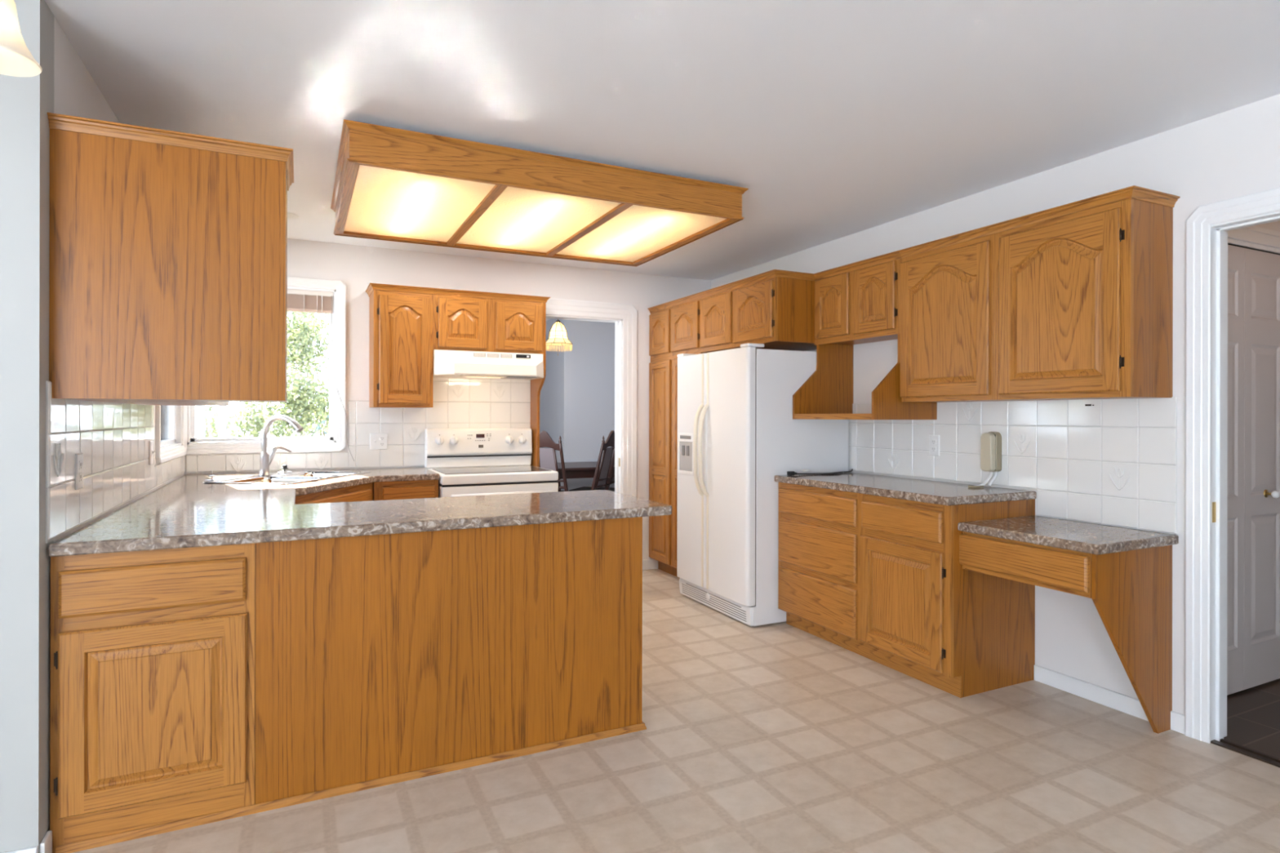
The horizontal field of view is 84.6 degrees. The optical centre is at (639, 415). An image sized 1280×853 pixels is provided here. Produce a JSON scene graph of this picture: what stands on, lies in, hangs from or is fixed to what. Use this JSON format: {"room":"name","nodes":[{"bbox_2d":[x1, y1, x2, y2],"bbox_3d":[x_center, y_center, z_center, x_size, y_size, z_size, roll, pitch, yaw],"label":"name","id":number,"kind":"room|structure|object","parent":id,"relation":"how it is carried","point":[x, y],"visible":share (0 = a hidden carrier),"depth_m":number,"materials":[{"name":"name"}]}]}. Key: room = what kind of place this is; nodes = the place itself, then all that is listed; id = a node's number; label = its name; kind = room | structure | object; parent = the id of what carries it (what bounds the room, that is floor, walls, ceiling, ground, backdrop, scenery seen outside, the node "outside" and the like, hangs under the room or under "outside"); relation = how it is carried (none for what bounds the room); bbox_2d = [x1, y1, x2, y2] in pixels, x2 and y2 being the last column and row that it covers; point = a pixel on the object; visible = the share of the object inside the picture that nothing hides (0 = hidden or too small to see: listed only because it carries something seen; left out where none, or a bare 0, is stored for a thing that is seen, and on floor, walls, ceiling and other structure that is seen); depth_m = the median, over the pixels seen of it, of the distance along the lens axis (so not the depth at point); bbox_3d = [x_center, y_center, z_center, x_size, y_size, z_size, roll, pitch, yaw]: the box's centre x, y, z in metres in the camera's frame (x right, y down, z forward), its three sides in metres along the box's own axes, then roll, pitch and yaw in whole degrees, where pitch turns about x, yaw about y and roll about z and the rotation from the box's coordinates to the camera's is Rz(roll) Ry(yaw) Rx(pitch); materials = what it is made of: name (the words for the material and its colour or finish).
{"room":"kitchen","nodes":[
{"label":"kitchen","id":0,"kind":"room"},
{"bbox_2d":[0,0,53,852],"bbox_3d":[-2.893,0.044,1.441,2.645,2.450,0.126,0,0,-26],"label":"wall","id":1,"kind":"structure","parent":0,"point":[25,103],"depth_m":1.95,"materials":[{"name":"grey paint"}]},
{"bbox_2d":[4,830,52,852],"bbox_3d":[-2.831,1.232,1.437,2.557,0.075,0.090,0,0,-26],"label":"baseboard","id":2,"kind":"structure","parent":1,"relation":"attached to","point":[46,845],"depth_m":1.97,"materials":[{"name":"white wood"}]},
{"bbox_2d":[53,16,184,542],"bbox_3d":[-2.351,0.045,3.221,0.120,2.450,2.606,0,0,-26],"label":"wall","id":3,"kind":"structure","parent":0,"point":[76,93],"depth_m":2.26,"materials":[{"name":"white paint"}]},
{"bbox_2d":[45,380,185,542],"bbox_3d":[-2.275,0.131,3.214,0.012,0.465,2.667,0,0,-26],"label":"tile backsplash","id":4,"kind":"structure","parent":3,"relation":"attached to","point":[113,438],"depth_m":2.47,"materials":[{"name":"white tile"}]},
{"bbox_2d":[75,453,83,489],"bbox_3d":[-1.818,0.179,2.281,0.008,0.115,0.070,0,0,-26],"label":"wall outlet","id":5,"kind":"object","parent":4,"relation":"attached to","point":[79,456],"visible":1,"depth_m":2.27,"materials":[{"name":"white plastic"}]},
{"bbox_2d":[79,460,82,469],"bbox_3d":[-1.816,0.159,2.282,0.002,0.028,0.032,0,0,-26],"label":"receptacle","id":6,"kind":"object","parent":5,"relation":"attached to","point":[80,461],"depth_m":2.28,"materials":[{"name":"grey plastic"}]},
{"bbox_2d":[79,472,82,481],"bbox_3d":[-1.816,0.199,2.282,0.002,0.028,0.032,0,0,-26],"label":"receptacle","id":7,"kind":"object","parent":5,"relation":"attached to","point":[80,473],"depth_m":2.28,"materials":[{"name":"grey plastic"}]},
{"bbox_2d":[149,440,155,465],"bbox_3d":[-2.347,0.177,3.389,0.020,0.115,0.070,0,0,-26],"label":"light switch","id":8,"kind":"object","parent":4,"relation":"attached to","point":[151,442],"visible":1,"depth_m":3.37,"materials":[{"name":"white plastic"}]},
{"bbox_2d":[93,400,229,405],"bbox_3d":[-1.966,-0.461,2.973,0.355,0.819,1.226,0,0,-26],"label":"under-cabinet light","id":9,"kind":"object","parent":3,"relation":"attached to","point":[142,402],"visible":0.02,"depth_m":2.93,"materials":[{"name":"white plastic"}]},
{"bbox_2d":[47,112,293,402],"bbox_3d":[-1.491,-0.460,2.310,0.632,0.819,0.352,0,0,-26],"label":"upper cabinet","id":10,"kind":"object","parent":3,"relation":"attached to","point":[168,249],"visible":1,"depth_m":2.16,"materials":[{"name":"brown wood"}]},
{"bbox_2d":[155,404,186,463],"bbox_3d":[-2.684,-0.341,3.934,0.140,1.166,0.936,0,0,-26],"label":"window","id":11,"kind":"structure","parent":3,"relation":"in","point":[171,421],"depth_m":4.19,"materials":[{"name":"white plastic"}]},
{"bbox_2d":[184,238,711,559],"bbox_3d":[-1.151,0.047,5.315,4.103,2.450,0.120,0,0,-26],"label":"wall","id":12,"kind":"structure","parent":0,"point":[357,267],"depth_m":5.20,"materials":[{"name":"white paint"}]},
{"bbox_2d":[186,276,346,454],"bbox_3d":[-2.463,-0.340,4.669,0.937,1.166,0.140,0,0,-26],"label":"window","id":13,"kind":"structure","parent":12,"relation":"in","point":[336,442],"depth_m":4.77,"materials":[{"name":"white plastic"}]},
{"bbox_2d":[287,288,354,461],"bbox_3d":[-2.406,-0.269,4.651,0.956,1.159,0.097,0,0,-26],"label":"window blind","id":14,"kind":"object","parent":13,"relation":"attached to","point":[298,300],"visible":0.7,"depth_m":4.75,"materials":[{"name":"white plastic"}]},
{"bbox_2d":[186,377,530,473],"bbox_3d":[-1.845,-0.032,4.906,2.240,0.795,0.012,0,0,-26],"label":"tile backsplash","id":15,"kind":"structure","parent":12,"relation":"attached to","point":[458,402],"depth_m":5.00,"materials":[{"name":"white tile"}]},
{"bbox_2d":[369,432,387,449],"bbox_3d":[-1.823,0.177,4.905,0.116,0.115,0.020,0,0,-26],"label":"wall outlet","id":16,"kind":"object","parent":15,"relation":"attached to","point":[378,441],"visible":1,"depth_m":4.91,"materials":[{"name":"white plastic"}]},
{"bbox_2d":[365,283,434,408],"bbox_3d":[-1.650,-0.461,4.814,0.406,0.807,0.345,0,0,-26],"label":"upper cabinet","id":17,"kind":"object","parent":12,"relation":"attached to","point":[401,317],"visible":1,"depth_m":4.67,"materials":[{"name":"brown wood"}]},
{"bbox_2d":[433,288,550,354],"bbox_3d":[-1.096,-0.657,5.082,0.824,0.414,0.345,0,0,-26],"label":"upper cabinet","id":18,"kind":"object","parent":12,"relation":"attached to","point":[464,320],"visible":0.99,"depth_m":4.93,"materials":[{"name":"brown wood"}]},
{"bbox_2d":[433,349,543,380],"bbox_3d":[-1.083,-0.358,5.003,0.773,0.181,0.491,0,0,-26],"label":"range hood","id":19,"kind":"object","parent":18,"relation":"attached to","point":[446,363],"visible":1,"depth_m":4.84,"materials":[{"name":"white metal"}]},
{"bbox_2d":[473,352,485,356],"bbox_3d":[-1.117,-0.425,4.897,0.080,0.026,0.008,0,0,-26],"label":"vent grille","id":20,"kind":"object","parent":19,"relation":"attached to","point":[475,354],"depth_m":4.89,"materials":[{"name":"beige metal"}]},
{"bbox_2d":[459,374,506,377],"bbox_3d":[-1.076,-0.272,4.822,0.300,0.009,0.100,0,0,-26],"label":"lamp","id":21,"kind":"object","parent":19,"relation":"attached to","point":[461,375],"depth_m":4.80,"materials":[{"name":"white"}]},
{"bbox_2d":[487,353,498,357],"bbox_3d":[-1.031,-0.425,4.938,0.080,0.026,0.008,0,0,-26],"label":"vent grille","id":22,"kind":"object","parent":19,"relation":"attached to","point":[489,355],"depth_m":4.93,"materials":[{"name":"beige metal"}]},
{"bbox_2d":[501,354,511,358],"bbox_3d":[-0.946,-0.425,4.980,0.080,0.026,0.008,0,0,-26],"label":"vent grille","id":23,"kind":"object","parent":19,"relation":"attached to","point":[503,356],"depth_m":4.98,"materials":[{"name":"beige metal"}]},
{"bbox_2d":[546,297,637,497],"bbox_3d":[-0.444,0.180,5.649,0.869,2.187,0.145,0,0,-26],"label":"door frame","id":24,"kind":"structure","parent":12,"relation":"in","point":[624,316],"depth_m":5.74,"materials":[{"name":"white wood"}]},
{"bbox_2d":[642,559,657,570],"bbox_3d":[0.073,1.232,5.833,0.188,0.085,0.014,0,0,-26],"label":"baseboard","id":25,"kind":"structure","parent":12,"relation":"attached to","point":[647,564],"depth_m":5.83,"materials":[{"name":"white wood"}]},
{"bbox_2d":[539,319,614,490],"bbox_3d":[-0.039,0.049,7.893,4.400,2.450,3.754,0,0,-26],"label":"wall","id":26,"kind":"structure","parent":0,"point":[577,395],"depth_m":8.27,"materials":[{"name":"grey paint"}]},
{"bbox_2d":[564,459,601,462],"bbox_3d":[0.359,0.895,8.716,2.765,0.760,0.020,0,0,-26],"label":"trim","id":27,"kind":"structure","parent":26,"relation":"attached to","point":[575,460],"depth_m":8.20,"materials":[{"name":"grey paint"}]},
{"bbox_2d":[44,0,1279,320],"bbox_3d":[-0.246,-1.226,3.156,8.900,0.100,12.100,0,0,-26],"label":"ceiling","id":28,"kind":"structure","parent":0,"point":[837,119],"depth_m":2.47,"materials":[{"name":"white paint"}]},
{"bbox_2d":[0,0,42,77],"bbox_3d":[-1.423,-0.940,1.024,0.731,0.477,0.665,0,0,-26],"label":"chandelier","id":29,"kind":"object","parent":28,"relation":"hanging from","point":[16,60],"visible":1,"depth_m":1.39,"materials":[{"name":"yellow glass"}]},
{"bbox_2d":[287,212,298,219],"bbox_3d":[-2.090,-1.178,4.131,0.156,0.004,0.156,0,0,-26],"label":"recessed light","id":30,"kind":"object","parent":28,"relation":"in","point":[290,215],"visible":0.34,"depth_m":4.15,"materials":[{"name":"white"}]},
{"bbox_2d":[330,119,748,266],"bbox_3d":[-0.581,-1.085,3.710,1.880,0.183,1.287,0,0,-26],"label":"ceiling light","id":31,"kind":"object","parent":28,"relation":"attached to","point":[393,184],"visible":1,"depth_m":3.37,"materials":[{"name":"brown wood"}]},
{"bbox_2d":[546,319,573,355],"bbox_3d":[-0.833,-0.895,7.149,0.285,0.565,0.285,0,0,32],"label":"pendant lamp","id":32,"kind":"object","parent":28,"relation":"hanging from","point":[557,336],"visible":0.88,"depth_m":7.08,"materials":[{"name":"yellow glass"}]},
{"bbox_2d":[71,568,1279,852],"bbox_3d":[0.422,1.305,1.419,8.600,0.060,8.386,0,0,-26],"label":"floor","id":33,"kind":"structure","parent":0,"point":[780,737],"depth_m":2.46,"materials":[{"name":"tile"}]},
{"bbox_2d":[295,482,373,504],"bbox_3d":[-1.837,0.837,3.946,0.319,0.867,0.791,0,0,8],"label":"base cabinet","id":34,"kind":"object","parent":33,"relation":"on","point":[363,492],"visible":0.03,"depth_m":3.96,"materials":[{"name":"brown wood"}]},
{"bbox_2d":[49,516,646,852],"bbox_3d":[-0.970,0.839,2.714,1.924,0.867,0.619,0,0,-26],"label":"base cabinet","id":35,"kind":"object","parent":33,"relation":"on","point":[193,686],"visible":0.91,"depth_m":2.34,"materials":[{"name":"brown wood"}]},
{"bbox_2d":[48,466,671,556],"bbox_3d":[-1.358,0.386,3.655,2.032,0.038,2.673,0,0,-26],"label":"countertop","id":36,"kind":"structure","parent":35,"relation":"on","point":[185,512],"depth_m":2.67,"materials":[{"name":"stone"}]},
{"bbox_2d":[257,414,302,475],"bbox_3d":[-2.161,0.177,4.291,0.283,0.369,0.165,0,0,8],"label":"kitchen faucet","id":37,"kind":"object","parent":36,"relation":"on","point":[266,458],"visible":1,"depth_m":4.24,"materials":[{"name":"silver metal"}]},
{"bbox_2d":[202,470,369,484],"bbox_3d":[-2.069,0.447,4.198,0.540,0.176,0.860,0,0,8],"label":"sink","id":38,"kind":"object","parent":36,"relation":"in","point":[296,476],"visible":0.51,"depth_m":4.18,"materials":[{"name":"white ceramic"}]},
{"bbox_2d":[203,471,220,481],"bbox_3d":[-2.377,0.335,3.905,0.084,0.060,0.084,0,0,-26],"label":"stopper","id":39,"kind":"object","parent":38,"relation":"on","point":[211,475],"visible":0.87,"depth_m":3.89,"materials":[{"name":"silver metal"}]},
{"bbox_2d":[277,464,292,473],"bbox_3d":[-2.241,0.335,4.436,0.084,0.052,0.084,0,0,-26],"label":"stopper","id":40,"kind":"object","parent":38,"relation":"on","point":[285,466],"visible":1,"depth_m":4.42,"materials":[{"name":"silver metal"}]},
{"bbox_2d":[373,480,438,500],"bbox_3d":[-1.590,0.838,4.667,0.386,0.867,0.639,0,0,-26],"label":"base cabinet","id":41,"kind":"object","parent":33,"relation":"on","point":[401,490],"visible":0.12,"depth_m":4.38,"materials":[{"name":"brown wood"}]},
{"bbox_2d":[424,427,558,497],"bbox_3d":[-1.038,0.652,4.876,0.774,1.120,0.748,0,0,-26],"label":"electric stove","id":42,"kind":"object","parent":33,"relation":"on","point":[446,449],"visible":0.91,"depth_m":5.00,"materials":[{"name":"white metal"}]},
{"bbox_2d":[530,302,546,467],"bbox_3d":[-0.764,0.223,5.257,0.020,2.100,0.319,0,0,-26],"label":"panel","id":43,"kind":"object","parent":33,"relation":"on","point":[536,384],"visible":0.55,"depth_m":5.25,"materials":[{"name":"brown wood"}]},
{"bbox_2d":[647,293,706,577],"bbox_3d":[0.515,0.192,5.598,0.613,2.166,0.820,0,0,-26],"label":"pantry cabinet","id":44,"kind":"object","parent":33,"relation":"on","point":[674,326],"visible":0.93,"depth_m":5.56,"materials":[{"name":"brown wood"}]},
{"bbox_2d":[676,342,848,626],"bbox_3d":[0.768,0.413,4.756,0.856,1.700,0.891,0,0,-26],"label":"refrigerator","id":45,"kind":"object","parent":33,"relation":"on","point":[737,429],"visible":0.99,"depth_m":4.38,"materials":[{"name":"white metal"}]},
{"bbox_2d":[777,482,1035,697],"bbox_3d":[1.371,0.838,3.846,0.595,0.876,1.265,0,0,-26],"label":"base cabinet","id":46,"kind":"object","parent":33,"relation":"on","point":[881,580],"visible":0.94,"depth_m":3.40,"materials":[{"name":"brown wood"}]},
{"bbox_2d":[774,472,1036,505],"bbox_3d":[1.365,0.381,3.837,0.600,0.038,1.276,0,0,-26],"label":"countertop","id":47,"kind":"structure","parent":46,"relation":"on","point":[944,493],"depth_m":3.55,"materials":[{"name":"stone"}]},
{"bbox_2d":[786,468,853,475],"bbox_3d":[1.141,0.344,4.363,0.533,0.034,0.115,0,0,-26],"label":"power cord","id":48,"kind":"object","parent":47,"relation":"on","point":[788,473],"visible":1,"depth_m":4.33,"materials":[{"name":"black plastic"}]},
{"bbox_2d":[959,531,1172,733],"bbox_3d":[1.806,0.898,3.028,0.523,0.758,0.605,0,0,-26],"label":"desk","id":49,"kind":"object","parent":33,"relation":"on","point":[1131,591],"visible":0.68,"depth_m":2.80,"materials":[{"name":"brown wood"}]},
{"bbox_2d":[957,515,1178,555],"bbox_3d":[1.806,0.499,3.008,0.527,0.038,0.620,0,0,-26],"label":"countertop","id":50,"kind":"structure","parent":49,"relation":"on","point":[1074,535],"depth_m":2.88,"materials":[{"name":"stone"}]},
{"bbox_2d":[1210,738,1279,767],"bbox_3d":[2.432,1.274,2.402,0.062,0.009,0.807,0,0,-26],"label":"trim","id":51,"kind":"structure","parent":33,"relation":"on","point":[1251,753],"depth_m":2.66,"materials":[{"name":"brown metal"}]},
{"bbox_2d":[711,93,1279,715],"bbox_3d":[2.479,0.053,2.379,0.120,2.450,8.326,0,0,-26],"label":"wall","id":52,"kind":"structure","parent":0,"point":[1235,153],"depth_m":3.10,"materials":[{"name":"white paint"}]},
{"bbox_2d":[697,269,816,352],"bbox_3d":[0.894,-0.675,4.816,0.613,0.431,0.915,0,0,-26],"label":"upper cabinet","id":53,"kind":"object","parent":52,"relation":"attached to","point":[775,308],"visible":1,"depth_m":4.45,"materials":[{"name":"brown wood"}]},
{"bbox_2d":[792,250,937,419],"bbox_3d":[1.302,-0.435,4.136,0.472,0.910,0.714,0,0,-26],"label":"upper cabinet","id":54,"kind":"object","parent":52,"relation":"attached to","point":[856,303],"visible":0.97,"depth_m":4.15,"materials":[{"name":"brown wood"}]},
{"bbox_2d":[794,413,871,419],"bbox_3d":[1.303,0.004,4.133,0.471,0.033,0.648,0,0,-26],"label":"shelf","id":55,"kind":"object","parent":54,"relation":"attached to","point":[799,416],"depth_m":4.01,"materials":[{"name":"brown wood"}]},
{"bbox_2d":[848,396,1177,533],"bbox_3d":[1.764,0.199,3.706,0.012,0.556,1.892,0,0,-26],"label":"tile backsplash","id":56,"kind":"structure","parent":52,"relation":"attached to","point":[1108,461],"depth_m":3.30,"materials":[{"name":"white tile"}]},
{"bbox_2d":[928,435,939,456],"bbox_3d":[1.647,0.165,3.937,0.008,0.115,0.070,0,0,-26],"label":"wall outlet","id":57,"kind":"object","parent":56,"relation":"attached to","point":[934,440],"visible":1,"depth_m":3.93,"materials":[{"name":"white plastic"}]},
{"bbox_2d":[931,439,936,444],"bbox_3d":[1.645,0.145,3.936,0.002,0.028,0.032,0,0,-26],"label":"receptacle","id":58,"kind":"object","parent":57,"relation":"attached to","point":[933,441],"depth_m":3.93,"materials":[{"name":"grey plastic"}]},
{"bbox_2d":[931,446,936,451],"bbox_3d":[1.645,0.185,3.936,0.002,0.028,0.032,0,0,-26],"label":"receptacle","id":59,"kind":"object","parent":57,"relation":"attached to","point":[933,448],"depth_m":3.93,"materials":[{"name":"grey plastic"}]},
{"bbox_2d":[968,431,1001,488],"bbox_3d":[1.749,0.221,3.564,0.150,0.283,0.080,0,0,-26],"label":"wall phone","id":60,"kind":"object","parent":56,"relation":"attached to","point":[990,442],"visible":1,"depth_m":3.55,"materials":[{"name":"beige plastic"}]},
{"bbox_2d":[897,185,1180,402],"bbox_3d":[1.787,-0.482,3.314,0.313,0.814,1.188,0,0,-26],"label":"upper cabinet","id":61,"kind":"object","parent":52,"relation":"attached to","point":[1073,300],"visible":1,"depth_m":3.03,"materials":[{"name":"brown wood"}]},
{"bbox_2d":[1034,664,1184,733],"bbox_3d":[3.047,1.242,1.047,0.014,0.075,5.231,0,0,-26],"label":"baseboard","id":62,"kind":"structure","parent":52,"relation":"attached to","point":[1132,706],"depth_m":3.12,"materials":[{"name":"white wood"}]},
{"bbox_2d":[1184,186,1279,742],"bbox_3d":[2.455,0.225,2.413,0.145,2.106,0.963,0,0,-26],"label":"door frame","id":63,"kind":"structure","parent":52,"relation":"in","point":[1206,228],"depth_m":2.77,"materials":[{"name":"white wood"}]},
{"bbox_2d":[1254,220,1279,231],"bbox_3d":[3.416,0.055,2.845,1.972,2.450,2.350,0,0,-26],"label":"wall","id":64,"kind":"structure","parent":0,"point":[1275,226],"depth_m":3.38,"materials":[{"name":"white paint"}]},
{"bbox_2d":[1226,244,1279,695],"bbox_3d":[2.969,0.246,3.327,1.132,2.043,0.086,0,0,-26],"label":"bifold closet door","id":65,"kind":"structure","parent":64,"relation":"in","point":[1253,535],"depth_m":3.29,"materials":[{"name":"grey paint"}]},
{"bbox_2d":[1227,226,1279,253],"bbox_3d":[3.070,0.199,3.380,1.630,2.160,0.025,0,0,-26],"label":"trim","id":66,"kind":"structure","parent":64,"relation":"attached to","point":[1252,237],"depth_m":3.28,"materials":[{"name":"white wood"}]},
{"bbox_2d":[1227,243,1279,255],"bbox_3d":[3.065,-0.783,3.405,1.480,0.012,0.035,0,0,-26],"label":"trim","id":67,"kind":"structure","parent":64,"relation":"attached to","point":[1228,243],"depth_m":3.29,"materials":[{"name":"black"}]},
{"bbox_3d":[-0.050,1.305,7.911,4.400,0.058,3.714,0,0,-26],"label":"floor","id":68,"kind":"structure","parent":0,"visible":0},
{"bbox_2d":[539,431,573,491],"bbox_3d":[-0.822,0.709,7.049,0.400,1.132,0.590,0,0,22],"label":"dining chair","id":69,"kind":"object","parent":68,"relation":"on","point":[548,458],"visible":0.34,"depth_m":6.81,"materials":[{"name":"brown wood"}]},
{"bbox_2d":[557,461,614,491],"bbox_3d":[-0.369,0.897,7.653,1.600,0.752,0.840,0,0,-26],"label":"dining table","id":70,"kind":"object","parent":68,"relation":"on","point":[573,469],"visible":0.02,"depth_m":7.15,"materials":[{"name":"brown wood"}]},
{"bbox_2d":[568,462,614,491],"bbox_3d":[-0.422,0.709,7.492,0.590,1.132,0.400,0,0,19],"label":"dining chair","id":71,"kind":"object","parent":68,"relation":"on","point":[612,479],"visible":0.04,"depth_m":7.45,"materials":[{"name":"brown wood"}]},
{"bbox_2d":[573,430,614,491],"bbox_3d":[-0.533,0.709,7.066,0.590,1.132,0.400,0,0,22],"label":"dining chair","id":72,"kind":"object","parent":68,"relation":"on","point":[602,478],"visible":0.41,"depth_m":6.95,"materials":[{"name":"brown wood"}]},
{"label":"outside","id":73,"kind":"structure","parent":0,"visible":0},
{"bbox_3d":[-22.249,1.710,12.921,31.190,0.050,37.370,0,0,-26],"label":"ground","id":74,"kind":"structure","parent":73,"visible":0},
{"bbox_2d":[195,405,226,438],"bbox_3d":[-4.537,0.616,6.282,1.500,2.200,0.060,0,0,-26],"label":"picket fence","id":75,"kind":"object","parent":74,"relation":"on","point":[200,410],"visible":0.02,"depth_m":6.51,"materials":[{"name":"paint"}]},
{"bbox_2d":[195,311,329,437],"bbox_3d":[-3.863,-0.053,7.713,3.038,3.562,1.828,0,0,-13],"label":"window view","id":76,"kind":"object","parent":74,"relation":"on","point":[300,406],"visible":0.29,"depth_m":7.45,"materials":[{"name":"green plant"}]},
{"bbox_2d":[285,414,329,436],"bbox_3d":[-2.995,0.792,6.800,1.529,1.875,1.854,0,0,-26],"label":"shrub","id":77,"kind":"object","parent":74,"relation":"on","point":[318,427],"visible":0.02,"depth_m":6.89,"materials":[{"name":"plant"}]},
{"bbox_2d":[287,312,329,436],"bbox_3d":[-3.539,-0.710,8.681,2.259,4.868,1.808,0,0,-22],"label":"shrub","id":78,"kind":"object","parent":74,"relation":"on","point":[327,314],"visible":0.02,"depth_m":8.51,"materials":[{"name":"green plant"}]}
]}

